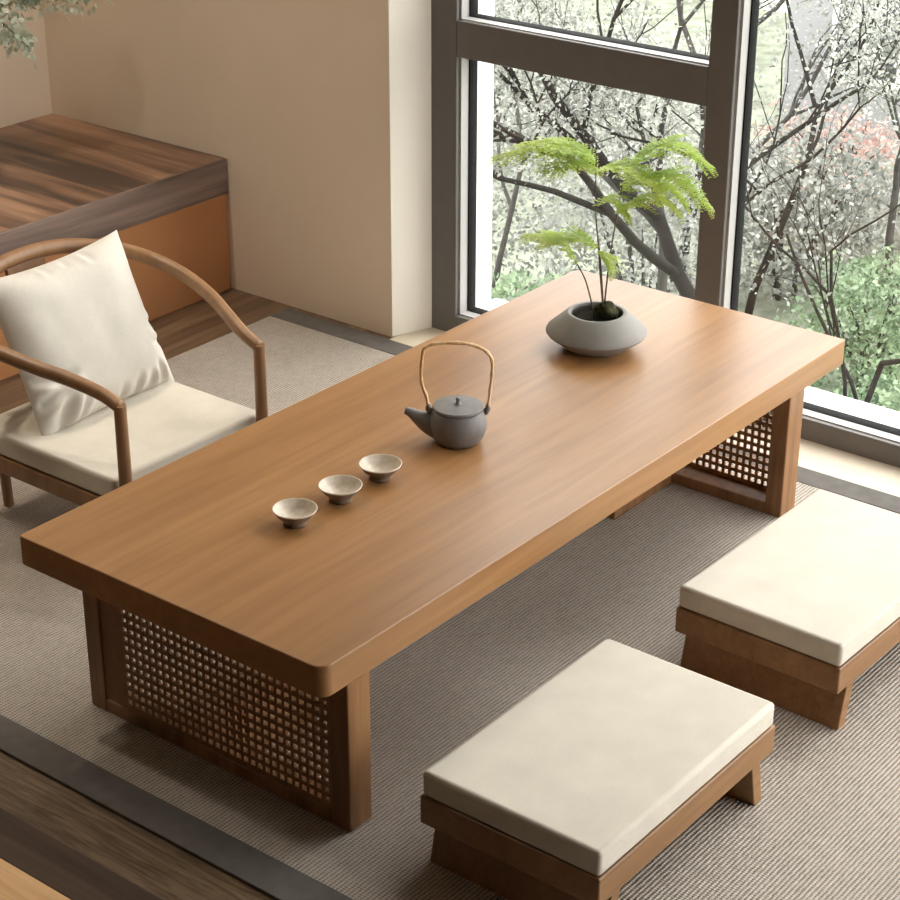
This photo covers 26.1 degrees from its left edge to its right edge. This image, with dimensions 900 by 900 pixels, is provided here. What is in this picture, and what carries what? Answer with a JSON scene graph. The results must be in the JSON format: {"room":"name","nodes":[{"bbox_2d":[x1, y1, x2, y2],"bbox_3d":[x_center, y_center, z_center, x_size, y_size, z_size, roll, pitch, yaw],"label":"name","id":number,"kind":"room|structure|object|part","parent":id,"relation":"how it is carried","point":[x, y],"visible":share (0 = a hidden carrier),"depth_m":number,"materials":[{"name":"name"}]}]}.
{"room":"tea room","nodes":[
{"label":"tea room","id":0,"kind":"room"},
{"bbox_2d":[0,0,51,127],"bbox_3d":[-2.898,-1.121,3.924,0.140,3.070,5.134,19,31,34],"label":"wall","id":1,"kind":"structure","parent":0,"point":[25,94],"depth_m":6.01,"materials":[{"name":"beige paint"}]},
{"bbox_2d":[0,288,392,899],"bbox_3d":[-0.526,1.003,2.921,5.870,0.120,5.200,19,31,34],"label":"floor","id":2,"kind":"structure","parent":0,"point":[156,865],"depth_m":3.50,"materials":[{"name":"brown wood"}]},
{"bbox_2d":[0,807,162,899],"bbox_3d":[-0.936,0.828,2.912,2.000,0.201,0.800,19,31,34],"label":"bench","id":3,"kind":"object","parent":2,"relation":"on","point":[34,865],"visible":1,"depth_m":3.03,"materials":[{"name":"brown wood"}]},
{"bbox_2d":[0,113,230,380],"bbox_3d":[-1.895,-0.264,4.939,0.766,0.410,3.032,19,31,34],"label":"cabinet","id":4,"kind":"object","parent":2,"relation":"on","point":[61,177],"visible":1,"depth_m":5.63,"materials":[{"name":"brown wood"}]},
{"bbox_2d":[0,0,113,69],"bbox_3d":[-1.351,-1.059,5.372,0.492,0.652,0.967,19,31,34],"label":"leafy plant","id":5,"kind":"object","parent":4,"relation":"on","point":[16,36],"visible":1,"depth_m":5.48,"materials":[{"name":"green plant"}]},
{"bbox_3d":[-1.606,-0.122,4.770,0.029,0.303,3.012,19,31,34],"label":"panel","id":6,"kind":"part","parent":4,"relation":"part of","materials":[{"name":"brown wood"}]},
{"bbox_2d":[0,308,899,899],"bbox_3d":[0.407,0.444,3.944,3.842,0.008,2.021,19,31,34],"label":"rug","id":7,"kind":"object","parent":2,"relation":"on","point":[825,823],"visible":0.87,"depth_m":3.76,"materials":[{"name":"beige carpet"}]},
{"bbox_2d":[0,238,267,506],"bbox_3d":[-0.775,-0.128,4.439,0.565,0.591,0.613,19,31,34],"label":"armchair","id":8,"kind":"object","parent":7,"relation":"on","point":[139,434],"visible":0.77,"depth_m":4.38,"materials":[{"name":"beige fabric"}]},
{"bbox_3d":[-1.051,-0.132,4.474,0.060,0.566,0.035,19,31,34],"label":"leg","id":9,"kind":"part","parent":8,"relation":"part of","materials":[{"name":"brown wood"}]},
{"bbox_3d":[-0.764,-0.006,4.488,0.490,0.042,0.467,19,31,34],"label":"seat frame","id":10,"kind":"part","parent":8,"relation":"part of","materials":[{"name":"brown wood"}]},
{"bbox_2d":[0,230,174,435],"bbox_3d":[-0.850,-0.268,4.481,0.207,0.355,0.426,17,30,31],"label":"throw pillow","id":11,"kind":"object","parent":8,"relation":"on","point":[82,312],"visible":0.96,"depth_m":4.42,"materials":[{"name":"beige fabric"}]},
{"bbox_3d":[-0.696,0.094,4.177,0.030,0.417,0.029,19,31,34],"label":"leg","id":12,"kind":"part","parent":8,"relation":"part of","materials":[{"name":"brown wood"}]},
{"bbox_3d":[-0.778,-0.310,4.356,0.555,0.191,0.613,19,31,34],"label":"arm rail","id":13,"kind":"part","parent":8,"relation":"part of","materials":[{"name":"brown wood"}]},
{"bbox_3d":[-0.433,-0.050,4.479,0.030,0.417,0.029,19,31,34],"label":"leg","id":14,"kind":"part","parent":8,"relation":"part of","materials":[{"name":"brown wood"}]},
{"bbox_2d":[20,270,844,831],"bbox_3d":[0.055,0.134,4.113,0.751,0.404,1.812,19,31,34],"label":"table","id":15,"kind":"object","parent":7,"relation":"on","point":[194,547],"visible":0.97,"depth_m":3.72,"materials":[{"name":"brown wood"}]},
{"bbox_3d":[-0.436,0.440,3.561,0.584,0.270,0.005,19,31,34],"label":"rattan panel","id":16,"kind":"part","parent":15,"relation":"part of","materials":[{"name":"wicker"}]},
{"bbox_3d":[-0.421,0.425,3.575,0.672,0.343,0.060,19,31,34],"label":"leg frame","id":17,"kind":"part","parent":15,"relation":"part of","materials":[{"name":"brown wood"}]},
{"bbox_2d":[272,498,317,528],"bbox_3d":[-0.290,0.123,3.629,0.085,0.033,0.085,19,31,34],"label":"tea cup","id":18,"kind":"object","parent":15,"relation":"on","point":[294,513],"visible":1,"depth_m":3.64,"materials":[{"name":"ceramic"}]},
{"bbox_2d":[318,475,362,504],"bbox_3d":[-0.210,0.081,3.718,0.085,0.033,0.085,19,31,34],"label":"tea cup","id":19,"kind":"object","parent":15,"relation":"on","point":[340,489],"visible":1,"depth_m":3.73,"materials":[{"name":"ceramic"}]},
{"bbox_2d":[359,454,401,482],"bbox_3d":[-0.136,0.040,3.802,0.085,0.033,0.085,19,31,34],"label":"tea cup","id":20,"kind":"object","parent":15,"relation":"on","point":[380,468],"visible":1,"depth_m":3.81,"materials":[{"name":"ceramic"}]},
{"bbox_2d":[404,341,493,448],"bbox_3d":[0.002,-0.115,3.910,0.160,0.220,0.120,-14,29,-27],"label":"kettle","id":21,"kind":"object","parent":15,"relation":"on","point":[453,421],"visible":1,"depth_m":3.91,"materials":[{"name":"grey ceramic"}]},
{"bbox_3d":[-0.052,-0.053,3.949,0.082,0.073,0.067,0,26,0],"label":"spout","id":22,"kind":"part","parent":21,"relation":"part of","materials":[{"name":"grey ceramic"}]},
{"bbox_3d":[0.013,-0.151,3.902,0.151,0.146,0.008,0,26,0],"label":"handle","id":23,"kind":"part","parent":21,"relation":"part of","materials":[{"name":"wood"}]},
{"bbox_3d":[0.016,-0.089,3.932,0.104,0.010,0.104,0,26,0],"label":"lid","id":24,"kind":"part","parent":21,"relation":"part of","materials":[{"name":"grey ceramic"}]},
{"bbox_3d":[0.016,-0.100,3.927,0.018,0.016,0.018,0,26,0],"label":"lid knob","id":25,"kind":"part","parent":21,"relation":"part of","materials":[{"name":"grey ceramic"}]},
{"bbox_2d":[546,301,646,356],"bbox_3d":[0.332,-0.275,4.402,0.230,0.084,0.230,19,31,34],"label":"bowl","id":26,"kind":"object","parent":15,"relation":"on","point":[589,329],"depth_m":4.34,"materials":[{"name":"grey ceramic"}]},
{"bbox_2d":[486,133,717,356],"bbox_3d":[0.332,-0.453,4.317,0.512,0.479,0.230,1,26,1],"label":"potted fern","id":27,"kind":"object","parent":15,"relation":"on","point":[603,328],"visible":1,"depth_m":4.28,"materials":[{"name":"green plant"}]},
{"bbox_3d":[0.307,-0.357,4.374,0.051,0.128,0.005,12,28,23],"label":"stem","id":28,"kind":"part","parent":27,"relation":"part of","materials":[{"name":"plant"}]},
{"bbox_3d":[0.333,-0.482,4.314,0.031,0.345,0.004,0,26,-1],"label":"stem","id":29,"kind":"part","parent":27,"relation":"part of","materials":[{"name":"plant"}]},
{"bbox_3d":[0.337,-0.385,4.336,0.019,0.150,0.003,-5,26,-11],"label":"stem","id":30,"kind":"part","parent":27,"relation":"part of","materials":[{"name":"plant"}]},
{"bbox_3d":[0.364,-0.459,4.329,0.039,0.290,0.006,-12,28,-24],"label":"stem","id":31,"kind":"part","parent":27,"relation":"part of","materials":[{"name":"green plant"}]},
{"bbox_3d":[0.543,-0.097,4.685,0.584,0.270,0.005,19,31,34],"label":"rattan panel","id":32,"kind":"part","parent":15,"relation":"part of","materials":[{"name":"wicker"}]},
{"bbox_3d":[0.528,-0.096,4.665,0.672,0.343,0.068,19,31,34],"label":"leg frame","id":33,"kind":"part","parent":15,"relation":"part of","materials":[{"name":"brown wood"}]},
{"bbox_2d":[420,639,774,899],"bbox_3d":[0.267,0.585,3.410,0.368,0.200,0.563,19,31,34],"label":"stool","id":34,"kind":"object","parent":7,"relation":"on","point":[570,792],"visible":1,"depth_m":3.29,"materials":[{"name":"beige fabric"}]},
{"bbox_3d":[0.122,0.713,3.266,0.362,0.094,0.047,19,31,34],"label":"leg","id":35,"kind":"part","parent":34,"relation":"part of","materials":[{"name":"brown wood"}]},
{"bbox_3d":[0.412,0.554,3.599,0.362,0.094,0.047,19,31,34],"label":"leg","id":36,"kind":"part","parent":34,"relation":"part of","materials":[{"name":"brown wood"}]},
{"bbox_2d":[675,489,899,729],"bbox_3d":[0.771,0.315,3.977,0.368,0.200,0.563,20,32,35],"label":"stool","id":37,"kind":"object","parent":7,"relation":"on","point":[792,615],"visible":1,"depth_m":3.83,"materials":[{"name":"beige fabric"}]},
{"bbox_3d":[0.622,0.441,3.836,0.362,0.094,0.047,20,32,35],"label":"leg","id":38,"kind":"part","parent":37,"relation":"part of","materials":[{"name":"brown wood"}]},
{"bbox_2d":[43,0,397,336],"bbox_3d":[-0.575,-1.818,5.388,1.530,3.070,0.286,19,31,34],"label":"wall","id":39,"kind":"structure","parent":0,"point":[294,94],"depth_m":5.59,"materials":[{"name":"beige paint"}]},
{"bbox_2d":[388,0,431,336],"bbox_3d":[-0.105,-1.668,4.937,0.135,2.947,0.002,-15,30,-29],"label":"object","id":40,"kind":"structure","parent":39,"relation":"attached to","point":[409,21],"depth_m":5.36,"materials":[{"name":"beige paint"}]},
{"bbox_2d":[389,327,899,496],"bbox_3d":[1.629,0.314,4.366,4.460,0.123,0.167,19,31,34],"label":"trim","id":41,"kind":"structure","parent":39,"relation":"attached to","point":[840,464],"depth_m":4.80,"materials":[{"name":"stone"}]},
{"bbox_3d":[1.118,1.038,5.289,6.100,1.975,0.270,19,31,34],"label":"wall","id":42,"kind":"structure","parent":0,"visible":0},
{"bbox_2d":[479,298,899,428],"bbox_3d":[1.805,0.271,4.491,4.345,0.252,0.117,19,31,34],"label":"trim","id":43,"kind":"structure","parent":42,"relation":"attached to","point":[833,401],"depth_m":5.00,"materials":[{"name":"white paint"}]},
{"bbox_3d":[1.775,-2.284,3.207,4.340,0.330,0.160,19,31,34],"label":"wall","id":44,"kind":"structure","parent":0,"visible":0},
{"bbox_2d":[431,0,899,467],"bbox_3d":[1.556,-1.005,3.950,4.024,2.620,0.084,19,31,34],"label":"window","id":45,"kind":"structure","parent":44,"relation":"in","point":[722,81],"depth_m":4.95,"materials":[{"name":"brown metal"}]},
{"bbox_3d":[0.009,-1.535,5.045,0.088,2.620,0.082,19,31,34],"label":"frame post","id":46,"kind":"part","parent":45,"relation":"part of","materials":[{"name":"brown metal"}]},
{"bbox_3d":[0.346,-0.264,5.358,0.779,0.060,0.084,19,31,34],"label":"rail","id":47,"kind":"part","parent":45,"relation":"part of","materials":[{"name":"brown metal"}]},
{"bbox_2d":[476,0,494,307],"bbox_3d":[0.093,-1.577,5.073,0.010,2.568,0.084,19,31,34],"label":"trim","id":48,"kind":"structure","parent":45,"relation":"attached to","point":[485,87],"depth_m":5.46,"materials":[{"name":"white paint"}]},
{"bbox_3d":[1.891,0.265,4.265,3.002,0.060,0.084,19,31,34],"label":"rail","id":49,"kind":"part","parent":45,"relation":"part of","materials":[{"name":"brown metal"}]},
{"label":"outside","id":50,"kind":"structure","parent":0,"visible":0},
{"bbox_2d":[491,0,899,409],"bbox_3d":[3.010,-4.185,18.111,38.000,0.300,23.760,19,31,34],"label":"ground","id":51,"kind":"structure","parent":50,"point":[762,308],"depth_m":12.92,"materials":[{"name":"green plant"}]},
{"bbox_2d":[491,267,562,300],"bbox_3d":[0.297,-0.407,8.833,0.882,0.915,0.887,19,31,34],"label":"shrub","id":52,"kind":"object","parent":51,"relation":"on","point":[500,290],"visible":0.02,"depth_m":8.75,"materials":[{"name":"green plant"}]},
{"bbox_2d":[491,74,589,298],"bbox_3d":[0.094,-1.387,10.452,1.444,1.282,1.542,19,31,34],"label":"shrub","id":53,"kind":"object","parent":51,"relation":"on","point":[515,235],"visible":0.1,"depth_m":10.43,"materials":[{"name":"grey plant"}]},
{"bbox_2d":[493,0,599,172],"bbox_3d":[0.218,-2.608,12.970,1.627,1.308,1.608,1,26,2],"label":"shrub","id":54,"kind":"object","parent":51,"relation":"on","point":[498,87],"visible":0.06,"depth_m":12.91,"materials":[{"name":"grey plant"}]},
{"bbox_2d":[492,0,671,289],"bbox_3d":[0.269,-1.440,9.160,1.374,2.493,2.540,-9,27,-19],"label":"tree","id":55,"kind":"object","parent":51,"relation":"on","point":[511,202],"visible":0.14,"depth_m":8.80,"materials":[{"name":"grey plant"}]},
{"bbox_2d":[523,20,751,210],"bbox_3d":[1.158,-2.061,11.952,1.569,1.203,1.403,-13,29,-26],"label":"shrub","id":56,"kind":"object","parent":51,"relation":"on","point":[645,113],"visible":0.12,"depth_m":11.81,"materials":[{"name":"grey plant"}]},
{"bbox_2d":[524,124,780,312],"bbox_3d":[1.005,-1.019,9.774,1.281,1.209,1.401,19,31,34],"label":"shrub","id":57,"kind":"object","parent":51,"relation":"on","point":[654,245],"visible":0.27,"depth_m":9.69,"materials":[{"name":"grey plant"}]},
{"bbox_2d":[493,0,819,292],"bbox_3d":[0.934,-1.339,8.032,1.894,3.309,1.239,0,26,0],"label":"tree","id":58,"kind":"object","parent":51,"relation":"on","point":[662,276],"visible":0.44,"depth_m":7.92,"materials":[{"name":"grey plant"}]},
{"bbox_2d":[493,0,899,299],"bbox_3d":[0.764,-1.052,7.479,2.683,3.262,2.060,-2,26,-3],"label":"tree","id":59,"kind":"object","parent":51,"relation":"on","point":[672,266],"visible":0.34,"depth_m":7.67,"materials":[{"name":"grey plant"}]},
{"bbox_2d":[707,0,789,13],"bbox_3d":[3.325,-5.322,16.207,24.000,3.400,0.300,19,31,34],"label":"wall","id":60,"kind":"structure","parent":51,"relation":"on","point":[783,7],"depth_m":17.07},
{"bbox_2d":[613,0,899,402],"bbox_3d":[1.330,-0.210,6.513,1.363,2.575,2.714,-9,27,-19],"label":"tree","id":61,"kind":"object","parent":51,"relation":"on","point":[829,292],"visible":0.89,"depth_m":6.81,"materials":[{"name":"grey plant"}]},
{"bbox_2d":[673,0,899,273],"bbox_3d":[1.856,-2.541,10.432,2.358,3.392,3.330,-8,27,-16],"label":"tree","id":62,"kind":"object","parent":51,"relation":"on","point":[795,104],"visible":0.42,"depth_m":10.63,"materials":[{"name":"grey plant"}]},
{"bbox_2d":[686,109,896,307],"bbox_3d":[1.900,-1.318,10.575,1.166,1.061,1.306,19,31,34],"label":"shrub","id":63,"kind":"object","parent":51,"relation":"on","point":[775,282],"visible":0.54,"depth_m":10.45,"materials":[{"name":"grey plant"}]},
{"bbox_2d":[745,0,899,314],"bbox_3d":[1.841,-2.119,10.485,1.604,2.581,1.777,19,31,34],"label":"tree","id":64,"kind":"object","parent":51,"relation":"on","point":[750,304],"visible":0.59,"depth_m":10.13,"materials":[{"name":"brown plant"}]},
{"bbox_2d":[751,97,899,220],"bbox_3d":[2.496,-1.826,12.052,1.430,0.709,0.978,19,31,34],"label":"shrub","id":65,"kind":"object","parent":51,"relation":"on","point":[884,150],"visible":0.27,"depth_m":12.03,"materials":[{"name":"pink plant"}]},
{"bbox_2d":[770,244,899,409],"bbox_3d":[2.081,-0.621,9.449,0.956,0.779,1.140,19,31,34],"label":"shrub","id":66,"kind":"object","parent":51,"relation":"on","point":[884,333],"visible":0.69,"depth_m":9.34,"materials":[{"name":"green plant"}]},
{"bbox_2d":[780,0,899,160],"bbox_3d":[4.524,-3.518,13.382,3.000,2.600,3.450,19,31,34],"label":"house","id":67,"kind":"structure","parent":51,"relation":"on","point":[801,15],"depth_m":13.16,"materials":[{"name":"white"}]},
{"bbox_3d":[2.773,-2.901,12.779,0.450,0.900,0.012,19,31,34],"label":"pane","id":68,"kind":"part","parent":67,"relation":"part of","materials":[{"name":"clear glass"}]},
{"bbox_2d":[805,0,899,314],"bbox_3d":[2.784,-1.968,9.908,2.090,2.810,1.325,-16,30,-29],"label":"tree","id":69,"kind":"object","parent":51,"relation":"on","point":[889,236],"visible":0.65,"depth_m":9.85,"materials":[{"name":"grey plant"}]},
{"bbox_2d":[817,142,899,278],"bbox_3d":[2.899,-1.341,10.950,1.697,0.792,1.454,19,31,34],"label":"shrub","id":70,"kind":"object","parent":51,"relation":"on","point":[896,241],"visible":0.39,"depth_m":10.93,"materials":[{"name":"grey plant"}]},
{"bbox_2d":[831,347,899,411],"bbox_3d":[2.141,-0.063,8.451,1.100,0.647,1.087,19,31,34],"label":"shrub","id":71,"kind":"object","parent":51,"relation":"on","point":[881,390],"visible":0.12,"depth_m":8.48,"materials":[{"name":"green plant"}]}
]}

